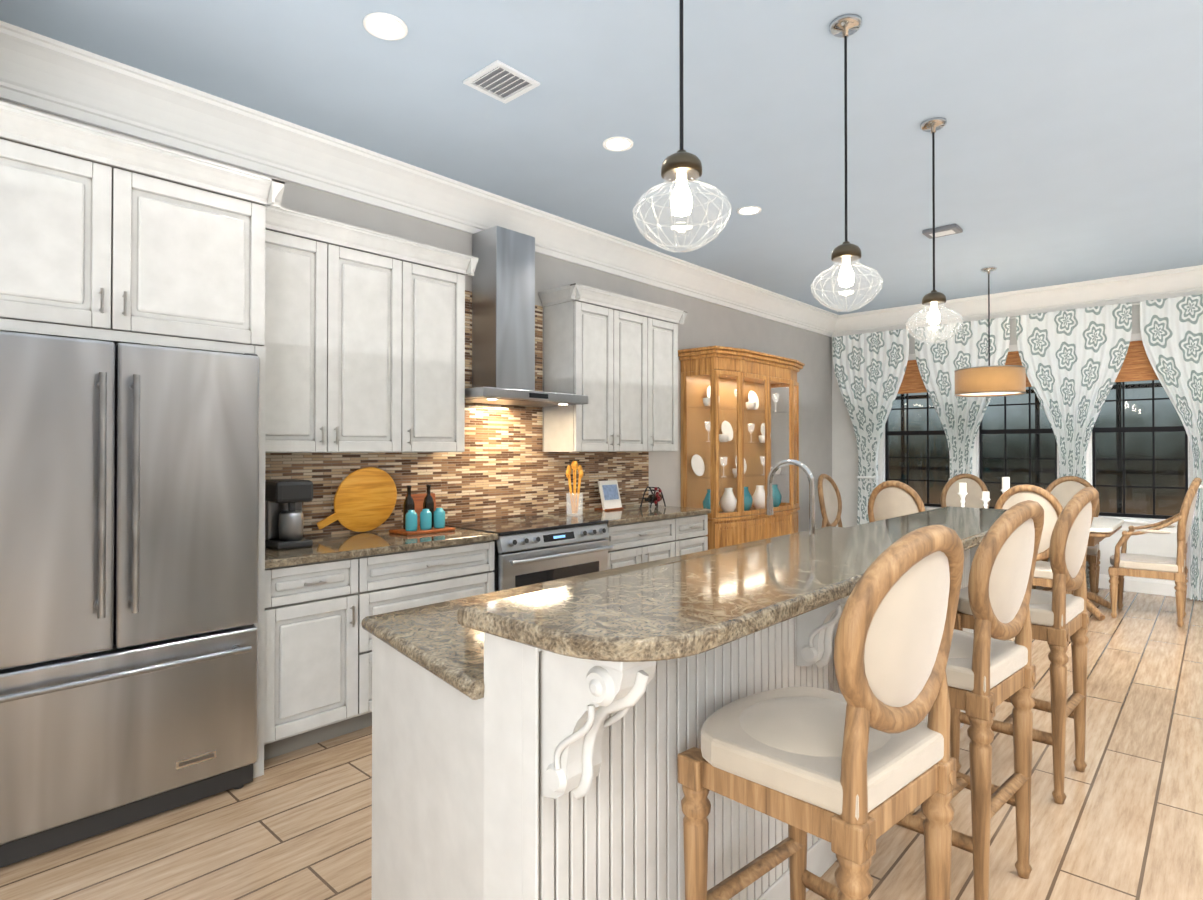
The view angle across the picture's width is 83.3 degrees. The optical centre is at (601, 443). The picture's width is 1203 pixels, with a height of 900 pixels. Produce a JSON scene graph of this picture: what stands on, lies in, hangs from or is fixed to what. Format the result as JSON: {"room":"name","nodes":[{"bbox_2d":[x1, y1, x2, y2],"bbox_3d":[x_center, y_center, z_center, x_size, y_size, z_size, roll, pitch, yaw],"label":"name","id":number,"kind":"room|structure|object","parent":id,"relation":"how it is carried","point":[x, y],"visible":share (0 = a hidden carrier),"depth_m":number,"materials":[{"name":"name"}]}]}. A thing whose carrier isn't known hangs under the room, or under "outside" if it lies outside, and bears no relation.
{"room":"kitchen","nodes":[
{"label":"kitchen","id":0,"kind":"room"},
{"bbox_2d":[0,99,831,531],"bbox_3d":[-1.092,-0.110,4.380,0.160,3.070,12.120,0,-1,43],"label":"wall","id":1,"kind":"structure","parent":0,"point":[706,323],"depth_m":6.37,"materials":[{"name":"paint"}]},
{"bbox_2d":[0,101,135,344],"bbox_3d":[-2.215,-0.775,2.543,0.652,0.710,0.608,0,-1,43],"label":"upper cabinet","id":2,"kind":"object","parent":1,"relation":"attached to","point":[68,189],"depth_m":2.40,"materials":[{"name":"wood"}]},
{"bbox_2d":[120,141,271,353],"bbox_3d":[-1.886,-0.772,2.902,0.652,0.710,0.606,0,-1,43],"label":"upper cabinet","id":3,"kind":"object","parent":1,"relation":"attached to","point":[204,228],"depth_m":2.72,"materials":[{"name":"wood"}]},
{"bbox_2d":[252,205,343,456],"bbox_3d":[-1.635,-0.539,3.411,0.331,1.168,0.484,0,-1,43],"label":"upper cabinet","id":4,"kind":"object","parent":1,"relation":"attached to","point":[301,378],"depth_m":3.35,"materials":[{"name":"wood"}]},
{"bbox_2d":[344,225,415,456],"bbox_3d":[-1.369,-0.536,3.701,0.331,1.168,0.543,0,-1,43],"label":"upper cabinet","id":5,"kind":"object","parent":1,"relation":"attached to","point":[356,341],"depth_m":3.65,"materials":[{"name":"wood"}]},
{"bbox_2d":[0,20,839,336],"bbox_3d":[0.200,-1.514,5.554,0.171,0.240,8.337,0,-1,43],"label":"crown molding","id":6,"kind":"structure","parent":1,"relation":"attached to","point":[54,76],"depth_m":3.63,"materials":[{"name":"white wood"}]},
{"bbox_2d":[416,242,467,456],"bbox_3d":[-1.103,-0.534,3.990,0.331,1.168,0.483,0,-1,43],"label":"upper cabinet","id":7,"kind":"object","parent":1,"relation":"attached to","point":[441,294],"depth_m":3.93,"materials":[{"name":"wood"}]},
{"bbox_2d":[465,226,587,406],"bbox_3d":[-0.566,-0.834,4.467,0.478,1.131,0.896,0,-1,43],"label":"range hood","id":8,"kind":"object","parent":1,"relation":"attached to","point":[503,325],"visible":0.85,"depth_m":4.42,"materials":[{"name":"silver metal"}]},
{"bbox_2d":[540,285,619,452],"bbox_3d":[-0.147,-0.525,5.032,0.331,1.168,0.465,0,-1,43],"label":"upper cabinet","id":9,"kind":"object","parent":1,"relation":"attached to","point":[582,322],"depth_m":4.89,"materials":[{"name":"wood"}]},
{"bbox_2d":[620,295,655,452],"bbox_3d":[0.107,-0.523,5.308,0.331,1.168,0.525,0,-1,43],"label":"upper cabinet","id":10,"kind":"object","parent":1,"relation":"attached to","point":[637,318],"depth_m":5.25,"materials":[{"name":"wood"}]},
{"bbox_2d":[656,305,679,451],"bbox_3d":[0.360,-0.521,5.584,0.331,1.168,0.465,0,-1,43],"label":"upper cabinet","id":11,"kind":"object","parent":1,"relation":"attached to","point":[667,320],"depth_m":5.53,"materials":[{"name":"wood"}]},
{"bbox_2d":[0,586,1202,899],"bbox_3d":[1.398,1.466,2.081,7.400,0.120,12.600,0,-1,43],"label":"floor","id":12,"kind":"structure","parent":0,"point":[1124,820],"depth_m":2.50,"materials":[{"name":"brown wood"}]},
{"bbox_2d":[0,331,258,867],"bbox_3d":[-1.994,0.518,2.660,0.772,1.785,0.988,0,-1,43],"label":"fridge","id":13,"kind":"object","parent":12,"relation":"on","point":[129,508],"visible":1,"depth_m":2.45,"materials":[{"name":"grey metal"}]},
{"bbox_2d":[252,557,363,776],"bbox_3d":[-1.543,0.979,3.291,0.612,0.875,0.450,0,-1,43],"label":"base cabinet","id":14,"kind":"object","parent":12,"relation":"on","point":[311,632],"depth_m":3.08,"materials":[{"name":"wood"}]},
{"bbox_2d":[258,528,498,568],"bbox_3d":[-1.252,0.525,3.588,0.643,0.037,1.282,0,-1,43],"label":"countertop","id":15,"kind":"structure","parent":14,"relation":"on","point":[375,542],"depth_m":3.41,"materials":[{"name":"beige stone"}]},
{"bbox_2d":[265,479,312,549],"bbox_3d":[-1.550,0.341,3.330,0.220,0.325,0.180,0,-1,43],"label":"coffee maker","id":16,"kind":"object","parent":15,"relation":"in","point":[285,499],"visible":0.83,"depth_m":3.27,"materials":[{"name":"grey plastic"}]},
{"bbox_2d":[317,467,396,531],"bbox_3d":[-1.371,0.318,3.828,0.095,0.374,0.465,0,-1,43],"label":"cutting board","id":17,"kind":"object","parent":15,"relation":"on","point":[365,498],"visible":0.96,"depth_m":3.84,"materials":[{"name":"orange wood"}]},
{"bbox_2d":[389,485,454,535],"bbox_3d":[-1.037,0.374,3.918,0.200,0.269,0.320,0,-1,43],"label":"tray","id":18,"kind":"object","parent":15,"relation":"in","point":[432,520],"visible":1,"depth_m":3.86,"materials":[{"name":"brown wood"}]},
{"bbox_2d":[405,493,435,526],"bbox_3d":[-1.100,0.405,4.138,0.055,0.199,0.200,0,-1,43],"label":"board","id":19,"kind":"object","parent":18,"relation":"on","point":[418,499],"visible":0.4,"depth_m":4.12,"materials":[{"name":"brown wood"}]},
{"bbox_2d":[364,541,494,727],"bbox_3d":[-1.132,0.982,3.738,0.612,0.875,0.887,0,-1,43],"label":"base cabinet","id":20,"kind":"object","parent":12,"relation":"on","point":[393,581],"depth_m":3.51,"materials":[{"name":"wood"}]},
{"bbox_2d":[445,514,613,591],"bbox_3d":[-0.469,0.966,4.362,0.710,0.919,0.916,0,-1,43],"label":"range","id":21,"kind":"object","parent":12,"relation":"on","point":[534,549],"visible":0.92,"depth_m":4.14,"materials":[{"name":"silver metal"}]},
{"bbox_2d":[606,517,679,568],"bbox_3d":[0.066,0.993,5.043,0.612,0.875,0.800,0,-1,43],"label":"base cabinet","id":22,"kind":"object","parent":12,"relation":"on","point":[647,541],"depth_m":4.85,"materials":[{"name":"wood"}]},
{"bbox_2d":[540,505,710,524],"bbox_3d":[0.227,0.539,5.199,0.643,0.037,1.248,0,-1,43],"label":"countertop","id":23,"kind":"structure","parent":22,"relation":"on","point":[631,514],"depth_m":5.05,"materials":[{"name":"brown stone"}]},
{"bbox_2d":[566,461,583,515],"bbox_3d":[-0.195,0.319,4.910,0.130,0.395,0.143,0,-1,43],"label":"utensil crock","id":24,"kind":"object","parent":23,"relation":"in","point":[573,502],"visible":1,"depth_m":4.89,"materials":[{"name":"white ceramic"}]},
{"bbox_2d":[594,480,623,510],"bbox_3d":[0.061,0.406,5.380,0.140,0.228,0.210,0,-1,43],"label":"cookbook","id":25,"kind":"object","parent":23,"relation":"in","point":[610,495],"visible":1,"depth_m":5.35,"materials":[{"name":"white paper"}]},
{"bbox_2d":[640,487,665,507],"bbox_3d":[0.417,0.436,5.528,0.168,0.172,0.308,0,-1,43],"label":"wine rack","id":26,"kind":"object","parent":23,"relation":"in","point":[655,498],"visible":1,"depth_m":5.48,"materials":[{"name":"black metal"}]},
{"bbox_2d":[361,526,978,899],"bbox_3d":[0.717,0.896,2.670,1.076,1.030,3.240,0,-1,43],"label":"kitchen island","id":27,"kind":"object","parent":12,"relation":"on","point":[533,742],"depth_m":1.55,"materials":[{"name":"paint"}]},
{"bbox_2d":[457,506,1005,681],"bbox_3d":[0.993,0.357,2.414,0.475,0.041,3.280,0,-1,43],"label":"island countertop","id":28,"kind":"structure","parent":27,"relation":"on","point":[644,623],"depth_m":1.47,"materials":[{"name":"beige stone"}]},
{"bbox_2d":[765,459,821,534],"bbox_3d":[0.797,0.281,2.802,0.237,0.436,0.095,0,-1,43],"label":"faucet","id":29,"kind":"object","parent":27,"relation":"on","point":[772,472],"visible":0.54,"depth_m":2.76,"materials":[{"name":"silver metal"}]},
{"bbox_2d":[680,513,709,554],"bbox_3d":[0.465,0.997,5.478,0.612,0.875,0.502,0,-1,43],"label":"base cabinet","id":30,"kind":"object","parent":12,"relation":"on","point":[693,530],"depth_m":5.32,"materials":[{"name":"wood"}]},
{"bbox_2d":[678,346,804,549],"bbox_3d":[1.453,0.294,6.649,0.504,2.300,1.710,0,-1,43],"label":"china hutch","id":31,"kind":"object","parent":12,"relation":"on","point":[726,437],"visible":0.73,"depth_m":6.44,"materials":[{"name":"brown wood"}]},
{"bbox_2d":[678,525,963,899],"bbox_3d":[0.516,0.783,1.535,0.490,1.237,0.517,0,-1,-41],"label":"bar stool","id":32,"kind":"object","parent":12,"relation":"on","point":[858,767],"visible":1,"depth_m":1.40,"materials":[{"name":"brown wood"}]},
{"bbox_2d":[818,474,842,527],"bbox_3d":[2.606,0.885,7.153,0.583,1.127,0.530,0,-1,43],"label":"dining chair","id":33,"kind":"object","parent":12,"relation":"on","point":[830,500],"visible":0.38,"depth_m":7.30,"materials":[{"name":"beige fabric"}]},
{"bbox_2d":[868,480,925,521],"bbox_3d":[2.658,0.875,5.943,0.530,1.127,0.583,0,-1,43],"label":"dining chair","id":34,"kind":"object","parent":12,"relation":"on","point":[890,499],"visible":0.21,"depth_m":5.76,"materials":[{"name":"beige fabric"}]},
{"bbox_2d":[915,317,1009,479],"bbox_3d":[4.004,0.041,7.541,0.970,2.798,0.102,0,-1,43],"label":"curtain","id":35,"kind":"object","parent":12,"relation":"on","point":[965,346],"visible":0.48,"depth_m":7.55,"materials":[{"name":"white fabric"}]},
{"bbox_2d":[940,473,989,508],"bbox_3d":[3.816,0.885,7.204,0.530,1.127,0.583,0,-1,43],"label":"dining chair","id":36,"kind":"object","parent":12,"relation":"on","point":[951,497],"visible":0.17,"depth_m":7.38,"materials":[{"name":"beige fabric"}]},
{"bbox_2d":[897,500,1043,899],"bbox_3d":[1.125,0.789,2.198,0.490,1.237,0.517,0,-1,-42],"label":"bar stool","id":37,"kind":"object","parent":12,"relation":"on","point":[990,667],"visible":0.56,"depth_m":1.99,"materials":[{"name":"brown wood"}]},
{"bbox_2d":[950,487,1098,803],"bbox_3d":[1.824,0.795,2.915,0.490,1.237,0.517,0,-1,-44],"label":"bar stool","id":38,"kind":"object","parent":12,"relation":"on","point":[1059,617],"visible":0.69,"depth_m":2.71,"materials":[{"name":"brown wood"}]},
{"bbox_2d":[925,508,1123,620],"bbox_3d":[3.591,1.050,6.248,1.900,0.769,1.060,0,-1,43],"label":"dining table","id":39,"kind":"object","parent":12,"relation":"on","point":[1101,529],"visible":0.25,"depth_m":5.55,"materials":[{"name":"brown wood"}]},
{"bbox_2d":[958,483,967,506],"bbox_3d":[3.409,0.516,6.379,0.100,0.300,0.100,0,-1,43],"label":"candle","id":40,"kind":"object","parent":39,"relation":"on","point":[962,493],"visible":0.83,"depth_m":6.36,"materials":[{"name":"white wax"}]},
{"bbox_2d":[981,491,990,508],"bbox_3d":[3.601,0.556,6.337,0.100,0.220,0.100,0,-1,43],"label":"candle","id":41,"kind":"object","parent":39,"relation":"on","point":[985,499],"visible":0.67,"depth_m":6.32,"materials":[{"name":"white wax"}]},
{"bbox_2d":[1001,477,1009,492],"bbox_3d":[3.713,0.484,6.208,0.100,0.360,0.100,0,-1,43],"label":"candle","id":42,"kind":"object","parent":39,"relation":"on","point":[1005,483],"visible":0.4,"depth_m":6.18,"materials":[{"name":"white wax"}]},
{"bbox_2d":[994,484,1072,594],"bbox_3d":[3.380,0.869,5.280,0.530,1.127,0.583,0,-1,43],"label":"dining chair","id":43,"kind":"object","parent":12,"relation":"on","point":[1049,503],"visible":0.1,"depth_m":5.07,"materials":[{"name":"brown wood"}]},
{"bbox_2d":[1032,476,1099,593],"bbox_3d":[4.516,0.880,6.562,0.530,1.127,0.583,0,-1,43],"label":"dining chair","id":44,"kind":"object","parent":12,"relation":"on","point":[1064,490],"visible":0.42,"depth_m":6.69,"materials":[{"name":"beige fabric"}]},
{"bbox_2d":[1108,477,1201,626],"bbox_3d":[4.567,0.852,5.583,0.589,1.167,0.628,0,-1,43],"label":"dining chair","id":45,"kind":"object","parent":12,"relation":"on","point":[1123,563],"visible":1,"depth_m":5.42,"materials":[{"name":"brown wood"}]},
{"bbox_2d":[0,0,1202,314],"bbox_3d":[1.398,-1.724,2.107,7.400,0.120,12.600,0,-1,43],"label":"ceiling","id":46,"kind":"structure","parent":0,"point":[1068,136],"depth_m":3.35,"materials":[{"name":"paint"}]},
{"bbox_2d":[363,12,407,40],"bbox_3d":[-0.853,-1.654,2.672,0.176,0.010,0.171,0,-1,43],"label":"recessed light","id":47,"kind":"object","parent":46,"relation":"in","point":[384,26],"depth_m":2.68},
{"bbox_2d":[463,60,539,103],"bbox_3d":[-0.456,-1.647,3.089,0.250,0.016,0.250,0,-1,43],"label":"ceiling vent","id":48,"kind":"object","parent":46,"relation":"in","point":[500,81],"visible":1,"depth_m":3.08,"materials":[{"name":"white metal"}]},
{"bbox_2d":[602,136,632,151],"bbox_3d":[0.090,-1.645,3.700,0.173,0.010,0.178,0,-1,43],"label":"recessed light","id":49,"kind":"object","parent":46,"relation":"in","point":[618,143],"depth_m":3.71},
{"bbox_2d":[632,0,731,252],"bbox_3d":[0.219,-1.097,1.854,0.270,1.136,0.270,0,-1,43],"label":"pendant light","id":50,"kind":"object","parent":46,"relation":"hanging from","point":[681,167],"visible":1,"depth_m":1.83,"materials":[{"name":"clear glass"}]},
{"bbox_2d":[737,206,761,214],"bbox_3d":[1.034,-1.637,4.728,0.174,0.010,0.180,0,-1,43],"label":"recessed light","id":51,"kind":"object","parent":46,"relation":"in","point":[747,210],"depth_m":4.74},
{"bbox_2d":[810,14,882,311],"bbox_3d":[0.963,-1.090,2.664,0.270,1.136,0.270,0,-1,43],"label":"pendant light","id":52,"kind":"object","parent":46,"relation":"hanging from","point":[846,252],"visible":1,"depth_m":2.65,"materials":[{"name":"clear glass"}]},
{"bbox_2d":[905,117,962,343],"bbox_3d":[1.707,-1.083,3.474,0.270,1.136,0.270,0,-1,43],"label":"pendant light","id":53,"kind":"object","parent":46,"relation":"hanging from","point":[934,298],"visible":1,"depth_m":3.46,"materials":[{"name":"clear glass"}]},
{"bbox_2d":[922,224,962,238],"bbox_3d":[2.605,-1.621,5.166,0.240,0.034,0.180,0,-1,43],"label":"ceiling vent","id":54,"kind":"object","parent":46,"relation":"attached to","point":[946,230],"visible":0.96,"depth_m":5.13,"materials":[{"name":"grey metal"}]},
{"bbox_2d":[954,266,1025,396],"bbox_3d":[3.591,-1.041,6.265,0.580,1.173,0.580,0,-1,43],"label":"drum pendant light","id":55,"kind":"object","parent":46,"relation":"hanging from","point":[994,381],"visible":1,"depth_m":6.06,"materials":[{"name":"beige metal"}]},
{"bbox_2d":[832,296,1189,582],"bbox_3d":[5.442,-0.092,6.499,6.600,3.070,0.160,0,-1,43],"label":"wall","id":56,"kind":"structure","parent":0,"point":[844,461],"depth_m":8.46,"materials":[{"name":"paint"}]},
{"bbox_2d":[878,354,949,506],"bbox_3d":[3.718,-0.105,7.993,0.940,1.920,0.150,0,-1,43],"label":"window","id":57,"kind":"structure","parent":56,"relation":"in","point":[912,381],"depth_m":8.05,"materials":[{"name":"black glass"}]},
{"bbox_2d":[972,344,1058,508],"bbox_3d":[4.477,-0.111,7.297,0.940,1.920,0.150,0,-1,43],"label":"window","id":58,"kind":"structure","parent":56,"relation":"in","point":[1013,358],"depth_m":7.35,"materials":[{"name":"black glass"}]},
{"bbox_2d":[840,265,1202,335],"bbox_3d":[5.329,-1.507,6.389,6.240,0.240,0.170,0,-1,43],"label":"crown molding","id":59,"kind":"structure","parent":56,"relation":"attached to","point":[1185,281],"depth_m":7.03,"materials":[{"name":"white wood"}]},
{"bbox_2d":[1086,333,1192,532],"bbox_3d":[5.236,-0.116,6.600,0.940,1.920,0.150,0,-1,43],"label":"window","id":60,"kind":"structure","parent":56,"relation":"in","point":[1136,366],"depth_m":6.61,"materials":[{"name":"black glass"}]},
{"bbox_2d":[1098,574,1188,597],"bbox_3d":[5.370,1.371,6.429,6.570,0.140,0.019,0,-1,43],"label":"baseboard","id":61,"kind":"structure","parent":56,"relation":"attached to","point":[1150,586],"depth_m":6.52,"materials":[{"name":"white wood"}]},
{"bbox_2d":[1016,302,1131,587],"bbox_3d":[4.763,0.035,6.845,0.970,2.798,0.102,0,-1,43],"label":"curtain","id":62,"kind":"object","parent":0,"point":[1072,361],"visible":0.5,"depth_m":6.83,"materials":[{"name":"white fabric"}]},
{"bbox_2d":[1140,294,1202,600],"bbox_3d":[5.521,0.029,6.148,0.970,2.798,0.102,0,-1,43],"label":"curtain","id":63,"kind":"object","parent":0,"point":[1171,329],"visible":0.92,"depth_m":6.26,"materials":[{"name":"white fabric"}]},
{"label":"outside","id":64,"kind":"structure","parent":0,"visible":0},
{"bbox_2d":[888,380,1184,515],"bbox_3d":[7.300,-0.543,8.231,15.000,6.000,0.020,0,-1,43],"label":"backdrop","id":65,"kind":"structure","parent":64,"point":[1132,494],"depth_m":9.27,"materials":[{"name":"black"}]},
{"bbox_3d":[5.364,-1.358,6.425,6.500,0.015,0.066,0,-1,43],"label":"curtain rod","id":66,"kind":"object","parent":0,"visible":0},
{"bbox_2d":[832,328,908,524],"bbox_3d":[3.260,0.046,8.224,0.930,2.798,0.102,0,-1,43],"label":"curtain","id":67,"kind":"object","parent":66,"relation":"hanging from","point":[869,368],"visible":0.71,"depth_m":8.22,"materials":[{"name":"white fabric"}]}
]}

